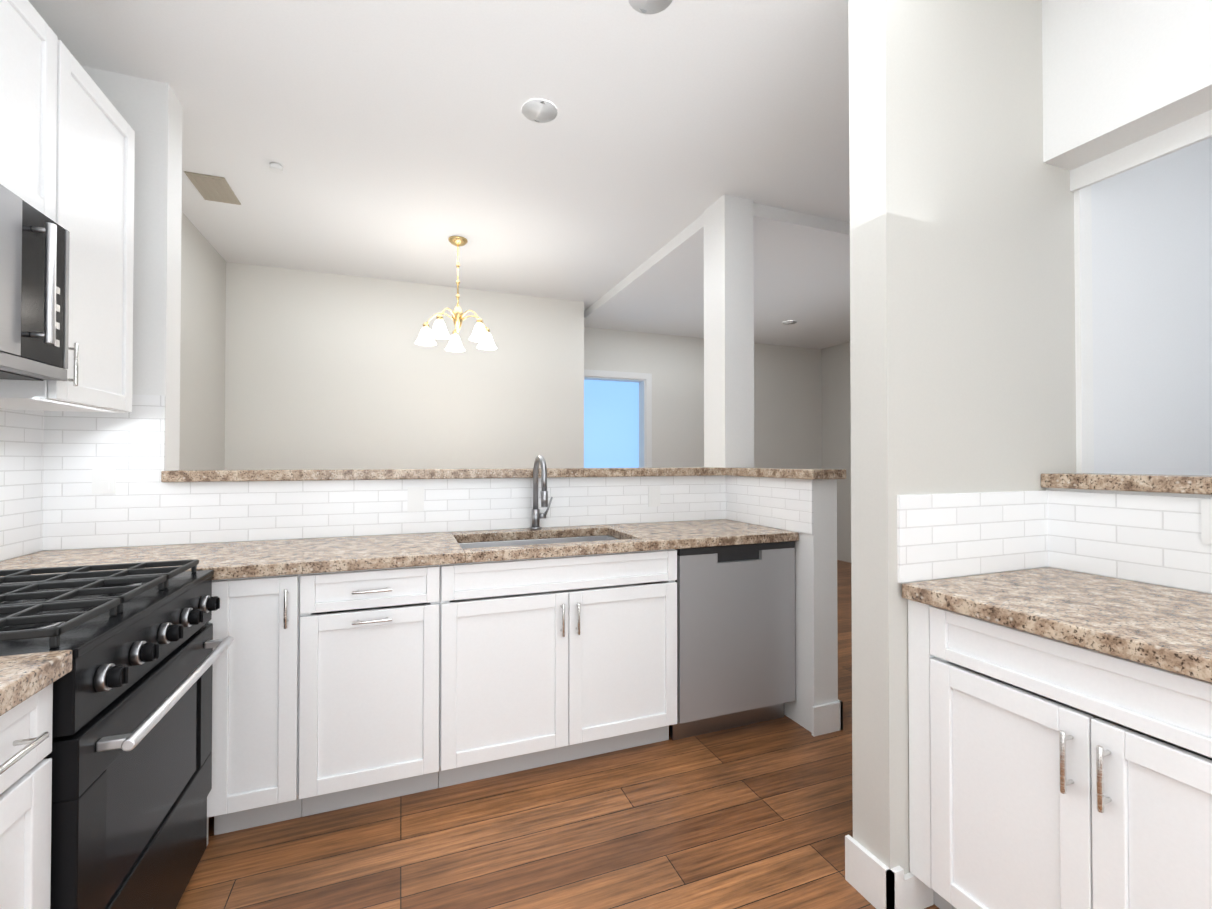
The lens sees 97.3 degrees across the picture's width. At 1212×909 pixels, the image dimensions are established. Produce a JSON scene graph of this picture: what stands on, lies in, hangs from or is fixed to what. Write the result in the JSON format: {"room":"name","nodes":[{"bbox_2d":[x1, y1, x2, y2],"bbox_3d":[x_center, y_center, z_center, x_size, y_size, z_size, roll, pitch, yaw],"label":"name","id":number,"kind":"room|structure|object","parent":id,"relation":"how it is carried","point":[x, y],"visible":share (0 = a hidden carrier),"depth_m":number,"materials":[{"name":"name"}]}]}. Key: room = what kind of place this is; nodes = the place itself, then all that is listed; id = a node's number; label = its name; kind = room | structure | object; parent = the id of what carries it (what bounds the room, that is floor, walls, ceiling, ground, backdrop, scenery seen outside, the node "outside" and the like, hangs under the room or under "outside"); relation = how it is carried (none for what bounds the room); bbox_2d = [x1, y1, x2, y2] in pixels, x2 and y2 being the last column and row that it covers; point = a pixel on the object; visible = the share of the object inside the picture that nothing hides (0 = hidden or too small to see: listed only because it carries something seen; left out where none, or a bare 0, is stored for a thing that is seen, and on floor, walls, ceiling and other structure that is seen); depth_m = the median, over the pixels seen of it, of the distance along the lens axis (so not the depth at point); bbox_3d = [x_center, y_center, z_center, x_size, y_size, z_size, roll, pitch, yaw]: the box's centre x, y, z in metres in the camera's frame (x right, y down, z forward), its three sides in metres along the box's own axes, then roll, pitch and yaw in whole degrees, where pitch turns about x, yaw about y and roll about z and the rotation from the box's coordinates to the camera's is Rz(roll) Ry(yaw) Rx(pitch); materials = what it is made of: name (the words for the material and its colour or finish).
{"room":"kitchen","nodes":[
{"label":"kitchen","id":0,"kind":"room"},
{"bbox_2d":[0,212,225,561],"bbox_3d":[-1.649,-0.137,0.526,0.150,2.800,7.950,0,-1,-21],"label":"wall","id":1,"kind":"structure","parent":0,"point":[202,354],"depth_m":3.64,"materials":[{"name":"beige paint"}]},
{"bbox_2d":[0,408,47,560],"bbox_3d":[-1.541,0.045,0.463,0.008,0.605,3.360,0,-1,-21],"label":"tile backsplash","id":2,"kind":"structure","parent":1,"relation":"attached to","point":[23,433],"depth_m":1.92,"materials":[{"name":"white tile"}]},
{"bbox_2d":[0,0,79,407],"bbox_3d":[-1.623,-0.697,1.144,0.330,1.064,0.887,0,-1,-21],"label":"upper cabinet","id":3,"kind":"object","parent":1,"relation":"attached to","point":[67,145],"depth_m":1.51,"materials":[{"name":"white wood"}]},
{"bbox_2d":[0,184,69,380],"bbox_3d":[-1.583,-0.438,1.157,0.398,0.444,0.759,0,-1,-21],"label":"over-the-range microwave","id":4,"kind":"object","parent":3,"relation":"attached to","point":[34,288],"visible":1,"depth_m":1.41,"materials":[{"name":"silver metal"}]},
{"bbox_2d":[0,65,134,412],"bbox_3d":[-1.835,-0.691,1.697,0.330,1.064,0.540,0,-1,-21],"label":"upper cabinet","id":5,"kind":"object","parent":1,"relation":"attached to","point":[104,277],"depth_m":1.83,"materials":[{"name":"white wood"}]},
{"bbox_2d":[46,66,717,550],"bbox_3d":[-0.684,-0.113,2.674,3.190,2.800,0.150,0,-1,-21],"label":"wall","id":6,"kind":"structure","parent":0,"point":[149,111],"depth_m":2.16,"materials":[{"name":"white paint"}]},
{"bbox_2d":[48,394,723,549],"bbox_3d":[-0.707,0.068,2.578,3.020,0.605,0.008,0,-1,-21],"label":"tile backsplash","id":7,"kind":"structure","parent":6,"relation":"attached to","point":[49,500],"depth_m":2.29,"materials":[{"name":"white tile"}]},
{"bbox_2d":[92,464,115,493],"bbox_3d":[-1.965,0.095,2.087,0.072,0.115,0.008,0,-1,-21],"label":"outlet","id":8,"kind":"object","parent":7,"relation":"attached to","point":[103,478],"depth_m":2.08,"materials":[{"name":"white plastic"}]},
{"bbox_2d":[407,487,423,511],"bbox_3d":[-0.891,0.210,2.498,0.072,0.115,0.008,0,-1,-21],"label":"outlet","id":9,"kind":"object","parent":7,"relation":"attached to","point":[415,503],"depth_m":2.49,"materials":[{"name":"white plastic"}]},
{"bbox_2d":[648,486,659,506],"bbox_3d":[0.267,0.229,2.941,0.072,0.115,0.008,0,-1,-21],"label":"outlet","id":10,"kind":"object","parent":7,"relation":"attached to","point":[653,491],"depth_m":2.94,"materials":[{"name":"white plastic"}]},
{"bbox_2d":[161,467,845,481],"bbox_3d":[-0.367,0.091,2.418,2.840,0.045,0.930,0,-1,-21],"label":"bar ledge","id":11,"kind":"structure","parent":6,"relation":"on","point":[297,475],"depth_m":2.49,"materials":[{"name":"stone"}]},
{"bbox_2d":[704,194,753,467],"bbox_3d":[0.740,-0.715,3.226,0.200,1.585,0.230,0,-1,-21],"label":"column","id":12,"kind":"structure","parent":11,"relation":"on","point":[728,335],"depth_m":3.13,"materials":[{"name":"white paint"}]},
{"bbox_2d":[28,0,849,310],"bbox_3d":[1.102,-1.567,2.319,6.900,0.100,9.300,0,-1,-21],"label":"ceiling","id":13,"kind":"structure","parent":0,"point":[400,140],"depth_m":2.44,"materials":[{"name":"paint"}]},
{"bbox_2d":[184,171,240,204],"bbox_3d":[-2.185,-1.495,2.976,0.181,0.029,0.330,0,-1,-21],"label":"air vent","id":14,"kind":"object","parent":13,"relation":"attached to","point":[213,188],"depth_m":3.01,"materials":[{"name":"beige metal"}]},
{"bbox_2d":[270,162,282,173],"bbox_3d":[-1.707,-1.497,2.762,0.066,0.029,0.116,0,-1,-21],"label":"detector","id":15,"kind":"object","parent":13,"relation":"attached to","point":[277,168],"depth_m":2.77,"materials":[{"name":"white plastic"}]},
{"bbox_2d":[415,236,496,351],"bbox_3d":[-1.040,-1.137,3.742,0.562,0.729,0.544,0,-1,-21],"label":"pendant chandelier","id":16,"kind":"object","parent":13,"relation":"hanging from","point":[481,334],"visible":1,"depth_m":3.69,"materials":[{"name":"white glass"}]},
{"bbox_2d":[522,99,556,122],"bbox_3d":[-0.292,-1.512,2.351,0.156,0.007,0.156,0,-1,-21],"label":"recessed light","id":17,"kind":"object","parent":13,"relation":"in","point":[539,111],"visible":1,"depth_m":2.35,"materials":[{"name":"white paint"}]},
{"bbox_2d":[628,0,672,13],"bbox_3d":[0.148,-1.519,1.760,0.156,0.007,0.156,0,-1,-21],"label":"recessed light","id":18,"kind":"object","parent":13,"relation":"in","point":[648,6],"visible":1,"depth_m":1.80,"materials":[{"name":"white paint"}]},
{"bbox_2d":[224,262,821,469],"bbox_3d":[-0.015,-0.081,5.661,6.580,2.800,0.770,0,-1,-21],"label":"wall","id":19,"kind":"structure","parent":0,"point":[323,370],"depth_m":4.70,"materials":[{"name":"beige paint"}]},
{"bbox_2d":[584,369,651,467],"bbox_3d":[0.074,0.198,6.014,0.900,2.250,0.168,0,-1,-21],"label":"door frame","id":20,"kind":"structure","parent":19,"relation":"attached to","point":[644,380],"depth_m":6.09,"materials":[{"name":"white paint"}]},
{"bbox_2d":[176,560,939,908],"bbox_3d":[1.102,1.333,2.288,6.900,0.100,9.300,0,-1,-21],"label":"floor","id":21,"kind":"structure","parent":0,"point":[756,816],"depth_m":1.77,"materials":[{"name":"brown wood"}]},
{"bbox_2d":[0,683,52,908],"bbox_3d":[-1.202,0.828,0.683,0.585,0.876,0.361,0,-1,-21],"label":"base cabinet","id":22,"kind":"object","parent":21,"relation":"on","point":[25,795],"visible":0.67,"depth_m":0.87,"materials":[{"name":"white wood"}]},
{"bbox_2d":[0,650,71,715],"bbox_3d":[-1.031,0.364,0.137,0.712,0.040,1.512,0,-1,-21],"label":"countertop","id":23,"kind":"structure","parent":22,"relation":"on","point":[23,677],"depth_m":0.88,"materials":[{"name":"stone"}]},
{"bbox_2d":[0,559,233,908],"bbox_3d":[-1.405,0.793,1.212,0.780,0.955,0.763,0,-1,-21],"label":"gas range","id":24,"kind":"object","parent":21,"relation":"on","point":[130,754],"visible":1,"depth_m":1.20,"materials":[{"name":"black metal"}]},
{"bbox_2d":[206,576,273,844],"bbox_3d":[-1.678,0.840,1.855,0.750,0.876,0.626,0,-1,-21],"label":"base cabinet","id":25,"kind":"object","parent":21,"relation":"on","point":[243,674],"depth_m":1.75,"materials":[{"name":"white wood"}]},
{"bbox_2d":[0,519,798,579],"bbox_3d":[-0.609,0.387,2.277,3.032,0.040,0.616,0,-1,-21],"label":"countertop","id":26,"kind":"structure","parent":25,"relation":"on","point":[236,560],"depth_m":2.08,"materials":[{"name":"stone"}]},
{"bbox_2d":[530,455,552,529],"bbox_3d":[-0.297,0.187,2.582,0.110,0.368,0.223,0,-1,-21],"label":"kitchen faucet","id":27,"kind":"object","parent":26,"relation":"on","point":[537,515],"visible":1,"depth_m":2.63,"materials":[{"name":"silver metal"}]},
{"bbox_2d":[455,535,643,601],"bbox_3d":[-0.275,0.540,2.395,0.784,0.260,0.424,0,-1,-21],"label":"sink basin","id":28,"kind":"object","parent":26,"relation":"in","point":[531,541],"visible":0.02,"depth_m":2.54,"materials":[{"name":"silver metal"}]},
{"bbox_2d":[670,541,794,739],"bbox_3d":[0.512,0.852,2.704,0.623,0.871,0.570,0,-1,-21],"label":"dishwasher","id":29,"kind":"object","parent":21,"relation":"on","point":[735,635],"visible":0.77,"depth_m":2.43,"materials":[{"name":"grey metal"}]},
{"bbox_2d":[908,599,1211,908],"bbox_3d":[1.270,0.833,1.206,0.585,0.876,0.845,0,-1,-21],"label":"base cabinet","id":30,"kind":"object","parent":21,"relation":"on","point":[1046,773],"visible":0.83,"depth_m":1.15,"materials":[{"name":"white wood"}]},
{"bbox_2d":[902,567,1211,682],"bbox_3d":[1.505,0.369,0.601,0.644,0.040,2.141,0,-1,-21],"label":"countertop","id":31,"kind":"structure","parent":30,"relation":"on","point":[1164,627],"depth_m":1.23,"materials":[{"name":"stone"}]},
{"bbox_2d":[584,380,638,467],"bbox_3d":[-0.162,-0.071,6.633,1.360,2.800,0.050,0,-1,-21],"label":"window","id":32,"kind":"structure","parent":0,"point":[611,424],"depth_m":6.70,"materials":[{"name":"blue glass"}]},
{"bbox_2d":[584,203,849,348],"bbox_3d":[1.675,-1.443,5.507,3.545,0.080,3.755,0,-1,-21],"label":"ceiling","id":33,"kind":"structure","parent":0,"point":[802,269],"depth_m":4.51,"materials":[{"name":"paint"}]},
{"bbox_2d":[782,320,796,324],"bbox_3d":[1.944,-1.397,5.650,0.156,0.007,0.156,0,-1,-21],"label":"recessed light","id":34,"kind":"object","parent":33,"relation":"in","point":[788,322],"visible":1,"depth_m":5.63,"materials":[{"name":"white paint"}]},
{"bbox_2d":[727,479,837,732],"bbox_3d":[0.897,0.703,2.800,0.140,1.170,0.690,0,-1,-21],"label":"wall","id":35,"kind":"structure","parent":0,"point":[816,652],"depth_m":2.49,"materials":[{"name":"beige paint"}]},
{"bbox_2d":[724,475,812,534],"bbox_3d":[0.830,0.245,2.774,0.008,0.255,0.680,0,-1,-21],"label":"tile backsplash","id":36,"kind":"structure","parent":35,"relation":"attached to","point":[780,503],"depth_m":2.72,"materials":[{"name":"white tile"}]},
{"bbox_2d":[812,699,842,731],"bbox_3d":[0.942,1.224,2.895,0.015,0.130,0.875,0,-1,-21],"label":"baseboard","id":37,"kind":"structure","parent":35,"relation":"attached to","point":[830,715],"depth_m":2.46,"materials":[{"name":"white paint"}]},
{"bbox_2d":[821,342,850,562],"bbox_3d":[3.671,-0.088,5.029,0.150,2.800,4.290,0,-1,-21],"label":"wall","id":38,"kind":"structure","parent":0,"point":[836,405],"depth_m":6.72,"materials":[{"name":"beige paint"}]},
{"bbox_2d":[849,0,1211,873],"bbox_3d":[2.646,-0.118,2.269,4.040,2.800,0.130,0,-1,-21],"label":"wall","id":39,"kind":"structure","parent":0,"point":[962,327],"depth_m":1.62,"materials":[{"name":"paint"}]},
{"bbox_2d":[897,490,1051,582],"bbox_3d":[1.114,0.238,1.604,0.635,0.245,0.008,0,-1,-21],"label":"tile backsplash","id":40,"kind":"structure","parent":39,"relation":"attached to","point":[940,536],"depth_m":1.59,"materials":[{"name":"white tile"}]},
{"bbox_2d":[1042,0,1211,593],"bbox_3d":[2.183,-0.143,-0.040,0.140,2.800,3.850,0,-1,-21],"label":"wall","id":41,"kind":"structure","parent":0,"point":[1118,74],"depth_m":1.57,"materials":[{"name":"white paint"}]},
{"bbox_2d":[1041,473,1211,494],"bbox_3d":[1.923,0.072,0.635,0.200,0.045,2.400,0,-1,-21],"label":"sill","id":42,"kind":"structure","parent":41,"relation":"on","point":[1192,484],"depth_m":1.51,"materials":[{"name":"stone"}]},
{"bbox_2d":[1052,491,1211,593],"bbox_3d":[1.854,0.227,0.607,0.008,0.245,2.400,0,-1,-21],"label":"tile backsplash","id":43,"kind":"structure","parent":41,"relation":"attached to","point":[1152,539],"depth_m":1.52,"materials":[{"name":"white tile"}]},
{"bbox_2d":[1201,499,1211,543],"bbox_3d":[1.560,0.172,1.351,0.008,0.115,0.072,0,-1,-21],"label":"outlet","id":44,"kind":"object","parent":43,"relation":"attached to","point":[1206,504],"depth_m":1.38,"materials":[{"name":"white plastic"}]},
{"bbox_2d":[1070,110,1211,472],"bbox_3d":[2.028,-0.457,0.681,0.085,1.015,2.400,0,-1,-21],"label":"window frame","id":45,"kind":"structure","parent":41,"relation":"attached to","point":[1170,140],"depth_m":1.78,"materials":[{"name":"white paint"}]}
]}

